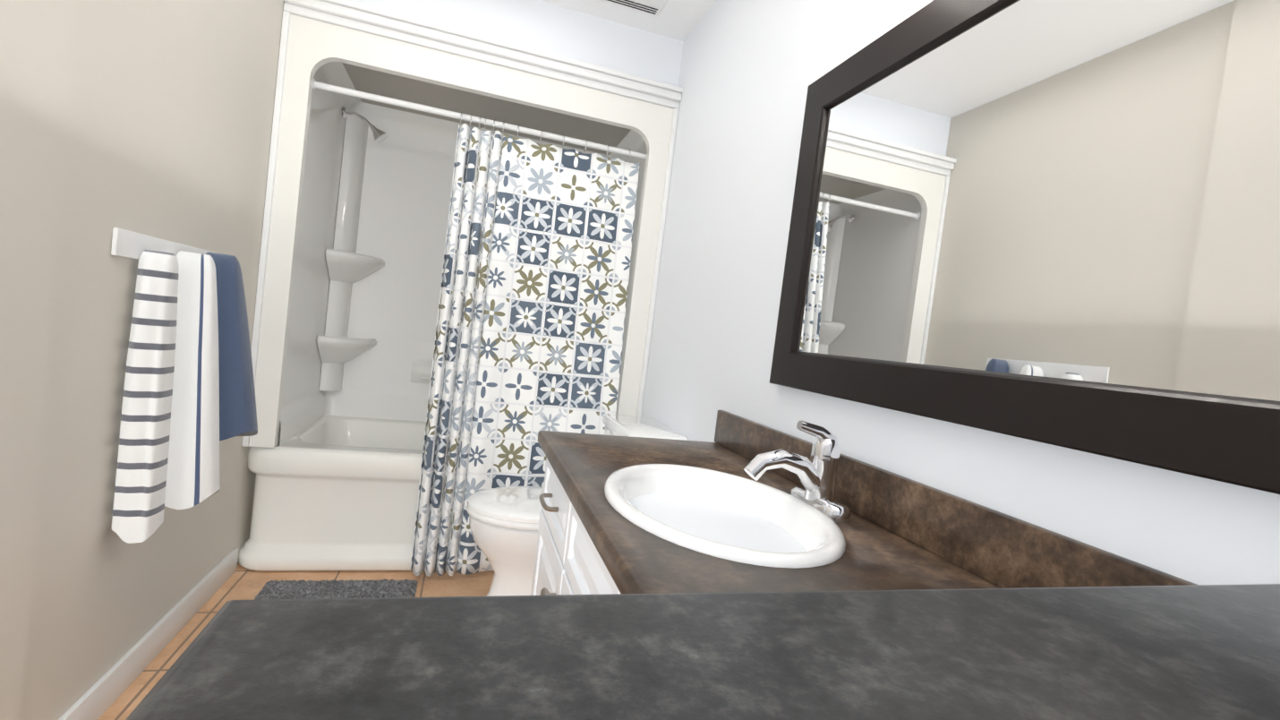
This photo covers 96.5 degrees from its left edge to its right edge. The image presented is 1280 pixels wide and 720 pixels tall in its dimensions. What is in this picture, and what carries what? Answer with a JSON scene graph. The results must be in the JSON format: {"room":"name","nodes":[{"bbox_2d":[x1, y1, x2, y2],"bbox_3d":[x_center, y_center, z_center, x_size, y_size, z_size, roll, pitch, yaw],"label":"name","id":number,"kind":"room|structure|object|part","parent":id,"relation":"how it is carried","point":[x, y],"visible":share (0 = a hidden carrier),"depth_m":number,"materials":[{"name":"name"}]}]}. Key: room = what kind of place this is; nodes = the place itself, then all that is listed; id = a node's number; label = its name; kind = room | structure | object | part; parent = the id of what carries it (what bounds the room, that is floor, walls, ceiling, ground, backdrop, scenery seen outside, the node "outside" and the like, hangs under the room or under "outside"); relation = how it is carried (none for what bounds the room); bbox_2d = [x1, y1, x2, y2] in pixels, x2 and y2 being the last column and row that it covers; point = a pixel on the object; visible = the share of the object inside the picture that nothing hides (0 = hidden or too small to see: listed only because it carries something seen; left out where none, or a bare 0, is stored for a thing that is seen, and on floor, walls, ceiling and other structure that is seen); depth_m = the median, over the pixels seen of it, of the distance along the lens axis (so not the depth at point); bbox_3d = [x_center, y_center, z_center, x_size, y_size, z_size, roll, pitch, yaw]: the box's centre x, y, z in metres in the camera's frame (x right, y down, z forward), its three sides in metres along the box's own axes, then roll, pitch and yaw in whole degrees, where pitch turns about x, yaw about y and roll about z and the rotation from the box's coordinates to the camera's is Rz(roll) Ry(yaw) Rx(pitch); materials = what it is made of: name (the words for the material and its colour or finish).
{"room":"bathroom","nodes":[
{"label":"bathroom","id":0,"kind":"room"},
{"bbox_2d":[0,0,78,719],"bbox_3d":[-0.991,-0.288,0.804,0.040,2.390,0.450,6,2,-17],"label":"wall","id":1,"kind":"structure","parent":0,"point":[37,46],"depth_m":0.97,"materials":[{"name":"beige paint"}]},
{"bbox_2d":[20,0,284,719],"bbox_3d":[-1.310,-0.359,1.635,0.100,2.390,2.890,6,2,-17],"label":"wall","id":2,"kind":"structure","parent":0,"point":[170,119],"depth_m":1.32,"materials":[{"name":"beige paint"}]},
{"bbox_2d":[58,546,238,719],"bbox_3d":[-1.268,0.820,1.272,0.014,0.090,1.865,6,2,-17],"label":"baseboard","id":3,"kind":"structure","parent":2,"relation":"attached to","point":[100,695],"depth_m":1.56,"materials":[{"name":"white wood"}]},
{"bbox_2d":[241,10,290,446],"bbox_3d":[-1.374,-0.469,2.097,0.021,1.593,0.013,6,2,-17],"label":"trim band","id":4,"kind":"object","parent":2,"relation":"attached to","point":[272,161],"visible":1,"depth_m":2.09,"materials":[{"name":"white wood"}]},
{"bbox_2d":[97,563,494,719],"bbox_3d":[-0.518,0.992,1.369,1.734,0.080,4.040,6,2,-17],"label":"floor","id":5,"kind":"structure","parent":0,"point":[241,583],"depth_m":2.08,"materials":[{"name":"tile"}]},
{"bbox_2d":[253,578,418,599],"bbox_3d":[-1.008,0.863,1.792,0.520,0.039,0.785,6,2,-17],"label":"bath rug","id":6,"kind":"object","parent":5,"relation":"on","point":[314,589],"visible":0.15,"depth_m":2.07,"materials":[{"name":"grey fabric"}]},
{"bbox_2d":[238,13,674,571],"bbox_3d":[-0.810,-0.182,2.729,1.535,2.075,0.856,6,2,-17],"label":"shower","id":7,"kind":"object","parent":5,"relation":"on","point":[354,264],"visible":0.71,"depth_m":2.52,"materials":[{"name":"white plastic"}]},
{"bbox_2d":[342,106,387,143],"bbox_3d":[-1.320,-1.127,2.751,0.200,0.140,0.076,6,2,-17],"label":"shower head","id":8,"kind":"object","parent":7,"relation":"attached to","point":[379,135],"visible":1,"depth_m":2.74},
{"bbox_3d":[-1.343,-1.152,2.743,0.125,0.063,0.016,6,2,-17],"label":"arm","id":9,"kind":"part","parent":8,"relation":"part of"},
{"bbox_2d":[312,78,647,576],"bbox_3d":[-0.694,-0.071,2.340,1.370,1.870,0.202,6,2,-17],"label":"shower curtain","id":10,"kind":"object","parent":7,"relation":"hanging from","point":[528,344],"visible":0.79,"depth_m":2.37,"materials":[{"name":"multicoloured fabric"}]},
{"bbox_3d":[-0.607,-0.985,2.382,1.370,0.040,0.040,6,2,-17],"label":"rod","id":11,"kind":"part","parent":10,"relation":"part of","materials":[{"name":"white metal"}]},
{"bbox_2d":[466,413,688,596],"bbox_3d":[-0.270,0.583,2.092,0.712,0.736,0.452,6,2,-17],"label":"toilet","id":12,"kind":"object","parent":5,"relation":"on","point":[504,524],"visible":0.25,"depth_m":1.96,"materials":[{"name":"white ceramic"}]},
{"bbox_3d":[-0.365,0.524,2.060,0.500,0.060,0.380,6,2,-17],"label":"seat","id":13,"kind":"part","parent":12,"relation":"part of","materials":[{"name":"white ceramic"}]},
{"bbox_3d":[0.007,0.261,2.150,0.218,0.035,0.452,6,2,-17],"label":"lid","id":14,"kind":"part","parent":12,"relation":"part of","materials":[{"name":"white ceramic"}]},
{"bbox_2d":[532,409,1169,581],"bbox_3d":[0.083,0.620,0.622,0.894,0.860,2.116,6,2,-17],"label":"bathroom vanity","id":15,"kind":"object","parent":5,"relation":"on","point":[739,567],"depth_m":1.02,"materials":[{"name":"white"}]},
{"bbox_3d":[-0.239,0.663,1.412,0.020,0.468,0.400,6,2,-17],"label":"door","id":16,"kind":"part","parent":15,"relation":"part of","materials":[{"name":"white wood"}]},
{"bbox_3d":[-0.201,0.513,1.245,0.034,0.034,0.034,6,2,-17],"label":"knob","id":17,"kind":"part","parent":15,"relation":"part of","materials":[{"name":"silver metal"}]},
{"bbox_3d":[-0.223,0.342,1.377,0.036,0.010,0.121,6,2,-17],"label":"handle","id":18,"kind":"part","parent":15,"relation":"part of","materials":[{"name":"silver metal"}]},
{"bbox_3d":[-0.201,0.345,1.399,0.020,0.154,0.400,6,2,-17],"label":"drawer","id":19,"kind":"part","parent":15,"relation":"part of","materials":[{"name":"white wood"}]},
{"bbox_3d":[-0.085,0.374,1.008,0.020,0.154,0.402,6,2,-17],"label":"drawer","id":20,"kind":"part","parent":15,"relation":"part of","materials":[{"name":"white wood"}]},
{"bbox_2d":[125,574,1279,719],"bbox_3d":[0.320,0.219,0.012,0.880,0.040,0.872,6,2,-17],"label":"countertop","id":21,"kind":"structure","parent":15,"relation":"on","point":[1046,646],"depth_m":0.30,"materials":[{"name":"grey stone"}]},
{"bbox_2d":[603,462,846,612],"bbox_3d":[0.129,0.331,1.047,0.400,0.157,0.540,6,2,-17],"label":"sink","id":22,"kind":"object","parent":15,"relation":"in","point":[678,518],"depth_m":1.04,"materials":[{"name":"white ceramic"}]},
{"bbox_2d":[349,0,683,85],"bbox_3d":[-0.568,-1.343,2.372,1.534,0.315,0.100,6,2,-17],"label":"wall","id":23,"kind":"structure","parent":0,"point":[557,29],"depth_m":2.39,"materials":[{"name":"white paint"}]},
{"bbox_2d":[283,0,682,108],"bbox_3d":[-0.556,-1.222,2.290,1.532,0.081,0.082,6,2,-17],"label":"trim","id":24,"kind":"structure","parent":23,"relation":"attached to","point":[369,19],"depth_m":2.25,"materials":[{"name":"white wood"}]},
{"bbox_2d":[539,0,715,41],"bbox_3d":[-0.221,-1.458,1.275,1.734,0.080,4.040,6,2,-17],"label":"ceiling","id":25,"kind":"structure","parent":0,"point":[678,20],"depth_m":2.37,"materials":[{"name":"white paint"}]},
{"bbox_2d":[601,0,668,17],"bbox_3d":[-0.015,-1.415,2.181,0.270,0.023,0.270,6,2,-17],"label":"fan","id":26,"kind":"object","parent":25,"relation":"attached to","point":[653,7],"visible":1,"depth_m":2.27,"materials":[{"name":"white plastic"}]},
{"bbox_2d":[641,0,1279,584],"bbox_3d":[0.408,-0.148,1.559,0.100,2.390,4.040,6,2,-17],"label":"wall","id":27,"kind":"structure","parent":0,"point":[751,72],"depth_m":1.55,"materials":[{"name":"white paint"}]},
{"bbox_2d":[636,108,678,416],"bbox_3d":[0.064,-0.311,2.535,0.021,1.593,0.013,6,2,-17],"label":"trim band","id":28,"kind":"object","parent":27,"relation":"attached to","point":[657,260],"visible":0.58,"depth_m":2.52,"materials":[{"name":"white wood"}]},
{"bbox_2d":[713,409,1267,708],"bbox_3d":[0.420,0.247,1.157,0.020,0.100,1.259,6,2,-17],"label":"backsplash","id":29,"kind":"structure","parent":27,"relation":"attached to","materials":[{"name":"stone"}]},
{"bbox_2d":[769,0,1279,494],"bbox_3d":[0.569,-0.268,0.843,0.027,0.753,1.276,6,2,-17],"label":"wall mirror","id":30,"kind":"object","parent":27,"relation":"attached to","point":[1054,222],"visible":1,"depth_m":0.79,"materials":[{"name":"black wood"}]}
]}

